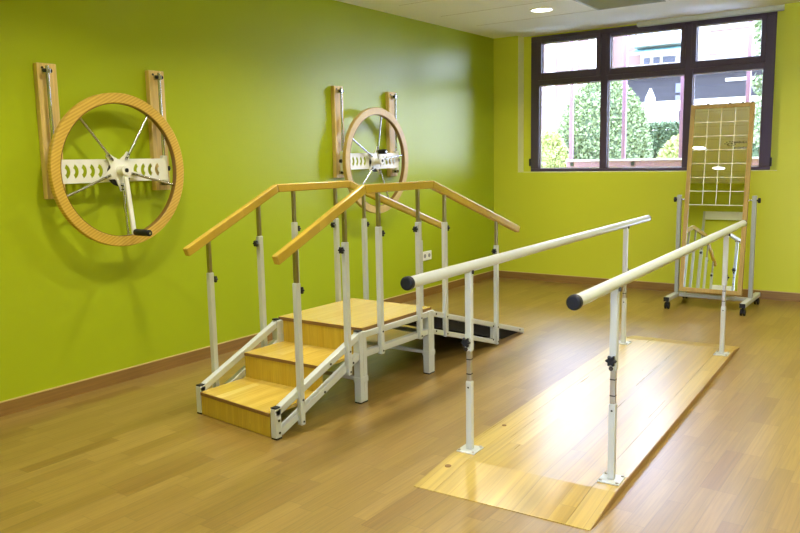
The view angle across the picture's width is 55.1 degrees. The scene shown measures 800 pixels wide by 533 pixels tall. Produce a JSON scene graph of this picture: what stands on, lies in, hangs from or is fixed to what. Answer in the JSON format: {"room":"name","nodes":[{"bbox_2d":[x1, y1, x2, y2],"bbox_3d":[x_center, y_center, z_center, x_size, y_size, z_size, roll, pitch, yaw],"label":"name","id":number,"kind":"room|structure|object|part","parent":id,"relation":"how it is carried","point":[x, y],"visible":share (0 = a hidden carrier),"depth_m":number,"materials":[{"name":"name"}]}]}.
{"room":"care facility","nodes":[
{"label":"care facility","id":0,"kind":"room"},
{"bbox_2d":[0,0,493,401],"bbox_3d":[-2.450,-0.627,4.713,0.300,3.028,12.735,5,10,35],"label":"wall","id":1,"kind":"structure","parent":0,"point":[248,83],"depth_m":5.86,"materials":[{"name":"green paint"}]},
{"bbox_2d":[33,62,183,245],"bbox_3d":[-1.808,-0.722,5.029,0.373,1.185,1.004,5,10,35],"label":"wheel","id":2,"kind":"object","parent":1,"relation":"attached to","point":[53,131],"visible":1,"depth_m":5.00,"materials":[{"name":"brown wood"}]},
{"bbox_3d":[-2.142,-0.844,4.716,0.021,0.765,0.021,5,10,35],"label":"guide rod","id":3,"kind":"part","parent":2,"relation":"part of","materials":[{"name":"silver metal"}]},
{"bbox_3d":[-1.893,-0.634,5.065,0.004,0.150,0.858,5,10,35],"label":"carriage plate","id":4,"kind":"part","parent":2,"relation":"part of","materials":[{"name":"white metal"}]},
{"bbox_3d":[-1.854,-0.630,5.078,0.008,0.262,0.269,5,10,35],"label":"star plate","id":5,"kind":"part","parent":2,"relation":"part of","materials":[{"name":"white metal"}]},
{"bbox_3d":[-1.789,-0.406,5.079,0.039,0.391,0.050,5,10,35],"label":"crank arm","id":6,"kind":"part","parent":2,"relation":"part of","materials":[{"name":"white metal"}]},
{"bbox_3d":[-1.698,-0.223,5.054,0.150,0.044,0.044,5,10,35],"label":"handle","id":7,"kind":"part","parent":2,"relation":"part of","materials":[{"name":"black plastic"}]},
{"bbox_3d":[-1.669,-0.966,5.375,0.021,0.765,0.021,5,10,35],"label":"guide rod","id":8,"kind":"part","parent":2,"relation":"part of","materials":[{"name":"silver metal"}]},
{"bbox_2d":[0,270,493,416],"bbox_3d":[-1.274,0.619,6.251,0.014,0.090,8.565,5,10,35],"label":"baseboard","id":9,"kind":"structure","parent":1,"relation":"attached to","point":[10,406],"depth_m":5.43,"materials":[{"name":"brown wood"}]},
{"bbox_2d":[331,86,407,212],"bbox_3d":[-0.207,-1.099,7.320,0.308,1.182,1.004,5,10,35],"label":"wheel","id":10,"kind":"object","parent":1,"relation":"attached to","point":[342,155],"visible":0.92,"depth_m":7.23,"materials":[{"name":"brown wood"}]},
{"bbox_3d":[-0.527,-1.235,6.970,0.021,0.763,0.021,5,10,35],"label":"guide rod","id":11,"kind":"part","parent":10,"relation":"part of","materials":[{"name":"silver metal"}]},
{"bbox_3d":[-0.271,-1.009,7.329,0.004,0.150,0.878,5,10,35],"label":"carriage plate","id":12,"kind":"part","parent":10,"relation":"part of","materials":[{"name":"white metal"}]},
{"bbox_3d":[-0.225,-1.017,7.353,0.008,0.268,0.264,5,10,35],"label":"star plate","id":13,"kind":"part","parent":10,"relation":"part of","materials":[{"name":"white metal"}]},
{"bbox_3d":[-0.164,-1.079,7.196,0.085,0.044,0.044,5,10,35],"label":"handle","id":14,"kind":"part","parent":10,"relation":"part of","materials":[{"name":"black plastic"}]},
{"bbox_3d":[-0.042,-1.332,7.649,0.021,0.768,0.021,5,10,35],"label":"guide rod","id":15,"kind":"part","parent":10,"relation":"part of","materials":[{"name":"silver metal"}]},
{"bbox_2d":[423,250,431,260],"bbox_3d":[0.294,-0.119,8.401,0.012,0.100,0.184,5,10,35],"label":"wall socket","id":16,"kind":"object","parent":1,"relation":"attached to","point":[427,255],"visible":0.78,"depth_m":8.40,"materials":[{"name":"white plastic"}]},
{"bbox_2d":[0,277,799,532],"bbox_3d":[0.316,1.148,3.008,7.000,0.120,12.735,5,10,35],"label":"floor","id":17,"kind":"structure","parent":0,"point":[137,455],"depth_m":4.10,"materials":[{"name":"laminate"}]},
{"bbox_2d":[183,180,523,439],"bbox_3d":[-0.099,0.061,5.518,0.796,1.352,3.072,5,10,35],"label":"stairs","id":18,"kind":"structure","parent":17,"relation":"on","point":[283,374],"depth_m":4.82,"materials":[{"name":"brown wood"}]},
{"bbox_3d":[-1.149,0.437,4.720,0.033,0.806,0.033,5,10,35],"label":"post","id":19,"kind":"part","parent":18,"relation":"part of","materials":[{"name":"white metal"}]},
{"bbox_3d":[-1.042,-0.301,4.790,0.042,0.391,0.781,5,10,35],"label":"handrail","id":20,"kind":"part","parent":18,"relation":"part of","materials":[{"name":"brown wood"}]},
{"bbox_3d":[-0.931,-0.149,4.964,0.045,0.039,0.030,5,10,35],"label":"knob","id":21,"kind":"part","parent":18,"relation":"part of","materials":[{"name":"black plastic"}]},
{"bbox_3d":[-0.906,0.202,5.039,0.033,0.807,0.033,5,10,35],"label":"post","id":22,"kind":"part","parent":18,"relation":"part of","materials":[{"name":"white metal"}]},
{"bbox_3d":[-0.811,0.576,5.160,0.050,0.442,0.072,5,10,35],"label":"leg","id":23,"kind":"part","parent":18,"relation":"part of","materials":[{"name":"white metal"}]},
{"bbox_3d":[-0.715,0.100,5.299,0.033,0.812,0.033,5,10,35],"label":"post","id":24,"kind":"part","parent":18,"relation":"part of","materials":[{"name":"white metal"}]},
{"bbox_3d":[-0.560,0.490,4.255,0.033,0.806,0.033,5,10,35],"label":"post","id":25,"kind":"part","parent":18,"relation":"part of","materials":[{"name":"white metal"}]},
{"bbox_3d":[-0.368,0.481,5.781,0.040,0.448,2.941,5,10,35],"label":"frame","id":26,"kind":"part","parent":18,"relation":"part of","materials":[{"name":"white metal"}]},
{"bbox_3d":[-0.604,-0.566,5.383,0.042,0.054,0.760,5,10,35],"label":"handrail","id":27,"kind":"part","parent":18,"relation":"part of","materials":[{"name":"brown wood"}]},
{"bbox_3d":[-0.443,-0.250,4.339,0.042,0.391,0.781,5,10,35],"label":"handrail","id":28,"kind":"part","parent":18,"relation":"part of","materials":[{"name":"brown wood"}]},
{"bbox_3d":[-0.460,0.045,5.656,0.033,0.800,0.033,5,10,35],"label":"post","id":29,"kind":"part","parent":18,"relation":"part of","materials":[{"name":"white metal"}]},
{"bbox_3d":[-0.342,-0.096,4.499,0.045,0.039,0.030,5,10,35],"label":"knob","id":30,"kind":"part","parent":18,"relation":"part of","materials":[{"name":"black plastic"}]},
{"bbox_3d":[-0.317,0.256,4.574,0.033,0.807,0.033,5,10,35],"label":"post","id":31,"kind":"part","parent":18,"relation":"part of","materials":[{"name":"white metal"}]},
{"bbox_3d":[-0.245,0.621,4.762,0.050,0.442,0.072,5,10,35],"label":"leg","id":32,"kind":"part","parent":18,"relation":"part of","materials":[{"name":"white metal"}]},
{"bbox_3d":[-0.267,0.041,5.930,0.033,0.824,0.033,5,10,35],"label":"post","id":33,"kind":"part","parent":18,"relation":"part of","materials":[{"name":"white metal"}]},
{"bbox_3d":[-0.126,0.153,4.835,0.033,0.812,0.033,5,10,35],"label":"post","id":34,"kind":"part","parent":18,"relation":"part of","materials":[{"name":"white metal"}]},
{"bbox_3d":[-0.004,-0.487,6.245,0.042,0.468,1.312,5,10,35],"label":"handrail","id":35,"kind":"part","parent":18,"relation":"part of","materials":[{"name":"brown wood"}]},
{"bbox_3d":[0.178,0.530,5.354,0.040,0.448,3.011,5,10,35],"label":"frame","id":36,"kind":"part","parent":18,"relation":"part of","materials":[{"name":"white metal"}]},
{"bbox_3d":[-0.005,-0.514,4.932,0.042,0.054,0.760,5,10,35],"label":"handrail","id":37,"kind":"part","parent":18,"relation":"part of","materials":[{"name":"brown wood"}]},
{"bbox_3d":[0.129,0.098,5.191,0.033,0.800,0.033,5,10,35],"label":"post","id":38,"kind":"part","parent":18,"relation":"part of","materials":[{"name":"white metal"}]},
{"bbox_3d":[0.179,0.173,6.580,0.033,0.800,0.033,5,10,35],"label":"post","id":39,"kind":"part","parent":18,"relation":"part of","materials":[{"name":"white metal"}]},
{"bbox_3d":[0.201,0.525,5.386,0.050,0.442,0.072,5,10,35],"label":"leg","id":40,"kind":"part","parent":18,"relation":"part of","materials":[{"name":"white metal"}]},
{"bbox_3d":[0.322,0.095,5.465,0.033,0.824,0.033,5,10,35],"label":"post","id":41,"kind":"part","parent":18,"relation":"part of","materials":[{"name":"white metal"}]},
{"bbox_3d":[0.595,-0.435,5.794,0.042,0.468,1.312,5,10,35],"label":"handrail","id":42,"kind":"part","parent":18,"relation":"part of","materials":[{"name":"brown wood"}]},
{"bbox_3d":[0.768,0.227,6.115,0.033,0.800,0.033,5,10,35],"label":"post","id":43,"kind":"part","parent":18,"relation":"part of","materials":[{"name":"white metal"}]},
{"bbox_2d":[400,215,746,530],"bbox_3d":[1.392,0.316,4.755,0.844,1.002,3.885,4,9,33],"label":"bars","id":44,"kind":"object","parent":17,"relation":"on","point":[567,454],"visible":1,"depth_m":3.95,"materials":[{"name":"brown wood"}]},
{"bbox_3d":[0.326,0.374,3.776,0.052,0.045,0.034,4,9,33],"label":"knob","id":45,"kind":"part","parent":44,"relation":"part of","materials":[{"name":"black plastic"}]},
{"bbox_3d":[0.341,0.220,3.783,0.033,0.402,0.033,4,9,33],"label":"post","id":46,"kind":"part","parent":44,"relation":"part of","materials":[{"name":"white metal"}]},
{"bbox_3d":[0.352,0.747,3.857,0.031,0.353,0.031,4,9,33],"label":"post","id":47,"kind":"part","parent":44,"relation":"part of","materials":[{"name":"white metal"}]},
{"bbox_3d":[0.355,0.925,3.881,0.100,0.006,0.110,4,9,33],"label":"plate","id":48,"kind":"part","parent":44,"relation":"part of","materials":[{"name":"white metal"}]},
{"bbox_3d":[0.934,0.417,3.385,0.052,0.045,0.034,4,9,33],"label":"knob","id":49,"kind":"part","parent":44,"relation":"part of","materials":[{"name":"black plastic"}]},
{"bbox_3d":[0.963,0.968,3.490,0.100,0.006,0.110,4,9,33],"label":"plate","id":50,"kind":"part","parent":44,"relation":"part of","materials":[{"name":"white metal"}]},
{"bbox_3d":[0.959,0.790,3.465,0.031,0.353,0.031,4,9,33],"label":"post","id":51,"kind":"part","parent":44,"relation":"part of","materials":[{"name":"white metal"}]},
{"bbox_3d":[0.949,0.278,3.394,0.033,0.372,0.033,4,9,33],"label":"post","id":52,"kind":"part","parent":44,"relation":"part of","materials":[{"name":"white metal"}]},
{"bbox_3d":[1.752,0.420,5.996,0.031,0.353,0.031,4,9,33],"label":"post","id":53,"kind":"part","parent":44,"relation":"part of","materials":[{"name":"white metal"}]},
{"bbox_3d":[1.742,-0.107,5.922,0.033,0.402,0.033,4,9,33],"label":"post","id":54,"kind":"part","parent":44,"relation":"part of","materials":[{"name":"white metal"}]},
{"bbox_3d":[1.756,0.598,6.021,0.100,0.006,0.110,4,9,33],"label":"plate","id":55,"kind":"part","parent":44,"relation":"part of","materials":[{"name":"white metal"}]},
{"bbox_3d":[2.363,0.641,5.630,0.100,0.006,0.110,4,9,33],"label":"plate","id":56,"kind":"part","parent":44,"relation":"part of","materials":[{"name":"white metal"}]},
{"bbox_3d":[2.360,0.463,5.605,0.031,0.353,0.031,4,9,33],"label":"post","id":57,"kind":"part","parent":44,"relation":"part of","materials":[{"name":"white metal"}]},
{"bbox_3d":[2.350,-0.049,5.533,0.033,0.372,0.033,4,9,33],"label":"post","id":58,"kind":"part","parent":44,"relation":"part of","materials":[{"name":"white metal"}]},
{"bbox_2d":[663,101,760,315],"bbox_3d":[3.063,-0.584,7.427,0.794,1.978,0.714,5,10,35],"label":"mirror","id":59,"kind":"object","parent":17,"relation":"on","point":[720,146],"visible":1,"depth_m":7.41,"materials":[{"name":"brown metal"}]},
{"bbox_3d":[2.786,-0.227,7.674,0.038,0.977,0.038,5,10,35],"label":"post","id":60,"kind":"part","parent":59,"relation":"part of","materials":[{"name":"white metal"}]},
{"bbox_3d":[3.349,-0.182,7.278,0.038,0.977,0.038,5,10,35],"label":"post","id":61,"kind":"part","parent":59,"relation":"part of","materials":[{"name":"white metal"}]},
{"bbox_2d":[336,0,799,38],"bbox_3d":[0.257,-1.859,2.587,7.000,0.103,12.735,5,10,35],"label":"ceiling","id":62,"kind":"structure","parent":0,"point":[493,19],"depth_m":7.69,"materials":[{"name":"white paint"}]},
{"bbox_2d":[530,7,553,12],"bbox_3d":[1.392,-2.518,7.525,0.236,0.010,0.236,5,10,35],"label":"recessed light","id":63,"kind":"object","parent":62,"relation":"in","point":[539,9],"visible":1,"depth_m":7.51,"materials":[{"name":"white"}]},
{"bbox_2d":[573,0,664,9],"bbox_3d":[2.022,-2.471,7.103,0.660,0.011,0.715,5,10,35],"label":"ceiling vent","id":64,"kind":"object","parent":62,"relation":"in","point":[595,4],"visible":1,"depth_m":7.24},
{"bbox_2d":[494,2,799,292],"bbox_3d":[3.868,-1.182,7.800,6.400,3.028,0.320,5,10,35],"label":"wall","id":65,"kind":"structure","parent":0,"point":[545,205],"depth_m":8.71,"materials":[{"name":"paint"}]},
{"bbox_2d":[518,36,523,171],"bbox_3d":[1.467,-1.957,9.295,0.005,1.616,0.146,5,10,35],"label":"trim","id":66,"kind":"structure","parent":65,"relation":"attached to","point":[520,38],"depth_m":9.29,"materials":[{"name":"green paint"}]},
{"bbox_2d":[499,270,799,301],"bbox_3d":[3.806,0.294,7.865,6.386,0.090,0.014,5,10,35],"label":"baseboard","id":67,"kind":"structure","parent":65,"relation":"attached to","point":[765,294],"depth_m":8.68,"materials":[{"name":"brown wood"}]},
{"bbox_2d":[529,11,777,171],"bbox_3d":[2.700,-1.872,8.544,2.714,1.597,0.105,5,10,35],"label":"window","id":68,"kind":"structure","parent":65,"relation":"in","point":[689,66],"depth_m":8.41,"materials":[{"name":"brown wood"}]},
{"bbox_3d":[1.975,-2.438,8.950,0.777,0.474,0.058,5,10,35],"label":"sash","id":69,"kind":"part","parent":68,"relation":"part of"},
{"bbox_3d":[2.701,-2.381,8.439,0.873,0.474,0.058,5,10,35],"label":"sash","id":70,"kind":"part","parent":68,"relation":"part of","materials":[{"name":"clear glass"}]},
{"bbox_2d":[637,5,784,26],"bbox_3d":[3.188,-2.589,7.946,1.460,0.056,0.060,5,10,35],"label":"roller blind","id":71,"kind":"object","parent":68,"relation":"attached to","point":[767,9],"visible":0.93,"depth_m":7.89,"materials":[{"name":"white fabric"}]},
{"bbox_3d":[3.406,-2.325,7.943,0.730,0.474,0.058,5,10,35],"label":"sash","id":72,"kind":"part","parent":68,"relation":"part of","materials":[{"name":"clear glass"}]},
{"bbox_2d":[577,170,776,171],"bbox_3d":[2.654,-1.065,8.582,2.875,0.004,0.148,5,10,35],"label":"trim","id":73,"kind":"structure","parent":65,"relation":"attached to","point":[751,170],"depth_m":8.55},
{"label":"outside","id":74,"kind":"structure","parent":0,"visible":0},
{"bbox_3d":[16.137,-3.535,30.565,80.000,0.200,51.155,5,10,35],"label":"ground","id":75,"kind":"structure","parent":74,"visible":0},
{"bbox_2d":[541,128,568,167],"bbox_3d":[2.396,-1.518,12.322,0.714,1.396,0.717,5,10,35],"label":"round bush","id":76,"kind":"object","parent":75,"relation":"on","point":[554,149],"visible":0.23,"depth_m":12.07,"materials":[{"name":"green plant"}]},
{"bbox_2d":[542,39,599,131],"bbox_3d":[9.714,-10.765,39.085,4.800,12.000,8.050,5,10,35],"label":"apartment building","id":77,"kind":"structure","parent":75,"relation":"on","point":[557,55],"depth_m":36.01,"materials":[{"name":"white"}]},
{"bbox_2d":[556,81,653,159],"bbox_3d":[3.432,-2.103,12.980,1.686,2.332,1.702,5,10,35],"label":"tree","id":78,"kind":"object","parent":75,"relation":"on","point":[587,98],"visible":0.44,"depth_m":12.44,"materials":[{"name":"green plant"}]},
{"bbox_2d":[612,30,680,67],"bbox_3d":[12.845,-10.424,36.216,3.450,12.000,9.150,5,10,35],"label":"apartment building","id":79,"kind":"structure","parent":75,"relation":"on","point":[658,47],"depth_m":32.97,"materials":[{"name":"white concrete"}]},
{"bbox_2d":[645,88,655,121],"bbox_3d":[6.572,-3.337,20.204,0.320,2.650,0.320,5,10,35],"label":"parasol","id":80,"kind":"object","parent":75,"relation":"on","point":[650,97],"visible":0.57,"depth_m":19.98,"materials":[{"name":"white fabric"}]},
{"bbox_2d":[562,96,760,129],"bbox_3d":[6.554,-2.572,16.692,6.400,2.110,0.120,5,10,35],"label":"fence","id":81,"kind":"object","parent":75,"relation":"on","point":[659,106],"visible":0.15,"depth_m":16.90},
{"bbox_2d":[566,21,758,166],"bbox_3d":[3.538,-2.253,9.284,3.180,3.650,0.110,5,10,35],"label":"frame","id":82,"kind":"object","parent":75,"relation":"on","point":[623,162],"visible":0.21,"depth_m":9.75,"materials":[{"name":"paint"}]},
{"bbox_3d":[2.281,-2.353,10.167,0.048,3.650,0.048,5,10,35],"label":"post","id":83,"kind":"part","parent":82,"relation":"part of","materials":[{"name":"metal"}]},
{"bbox_3d":[2.865,-2.306,9.757,0.048,3.650,0.048,5,10,35],"label":"post","id":84,"kind":"part","parent":82,"relation":"part of","materials":[{"name":"metal"}]},
{"bbox_3d":[3.452,-2.260,9.344,0.048,3.650,0.048,5,10,35],"label":"post","id":85,"kind":"part","parent":82,"relation":"part of","materials":[{"name":"paint"}]},
{"bbox_3d":[4.061,-2.212,8.916,0.048,3.650,0.048,5,10,35],"label":"post","id":86,"kind":"part","parent":82,"relation":"part of","materials":[{"name":"metal"}]},
{"bbox_2d":[656,134,678,157],"bbox_3d":[4.131,-1.320,11.112,0.902,1.272,0.904,5,10,35],"label":"round bush","id":87,"kind":"object","parent":75,"relation":"on","point":[671,151],"visible":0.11,"depth_m":10.96,"materials":[{"name":"green plant"}]},
{"bbox_2d":[627,70,762,121],"bbox_3d":[10.001,-3.953,21.963,6.400,3.250,3.250,5,10,35],"label":"building","id":88,"kind":"structure","parent":75,"relation":"on","point":[731,84],"depth_m":21.18,"materials":[{"name":"stone"}]},
{"bbox_2d":[725,76,754,80],"bbox_3d":[9.154,-5.036,20.549,0.800,0.080,0.040,5,10,35],"label":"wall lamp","id":89,"kind":"object","parent":88,"relation":"attached to","point":[727,78],"depth_m":20.61,"materials":[{"name":"white"}]},
{"bbox_2d":[648,118,759,157],"bbox_3d":[5.107,-1.870,14.026,3.325,1.622,0.831,5,10,35],"label":"hedge","id":90,"kind":"object","parent":75,"relation":"on","point":[660,133],"visible":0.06,"depth_m":13.82,"materials":[{"name":"green plant"}]},
{"bbox_2d":[698,21,760,60],"bbox_3d":[18.473,-10.056,32.806,9.400,12.000,8.250,5,10,35],"label":"apartment building","id":91,"kind":"structure","parent":75,"relation":"on","point":[726,40],"depth_m":31.68,"materials":[{"name":"white"}]},
{"bbox_3d":[16.450,-9.546,29.375,8.700,0.120,0.250,5,10,35],"label":"cornice","id":92,"kind":"part","parent":91,"relation":"part of","materials":[{"name":"white"}]},
{"bbox_3d":[16.468,-8.605,29.507,8.700,0.120,0.250,5,10,35],"label":"cornice","id":93,"kind":"part","parent":91,"relation":"part of","materials":[{"name":"white"}]},
{"bbox_2d":[747,20,762,147],"bbox_3d":[5.619,-2.451,11.301,1.200,3.406,2.269,3,9,28],"label":"leafy tree","id":94,"kind":"object","parent":75,"relation":"on","point":[756,39],"visible":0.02,"depth_m":11.32,"materials":[{"name":"green plant"}]}
]}

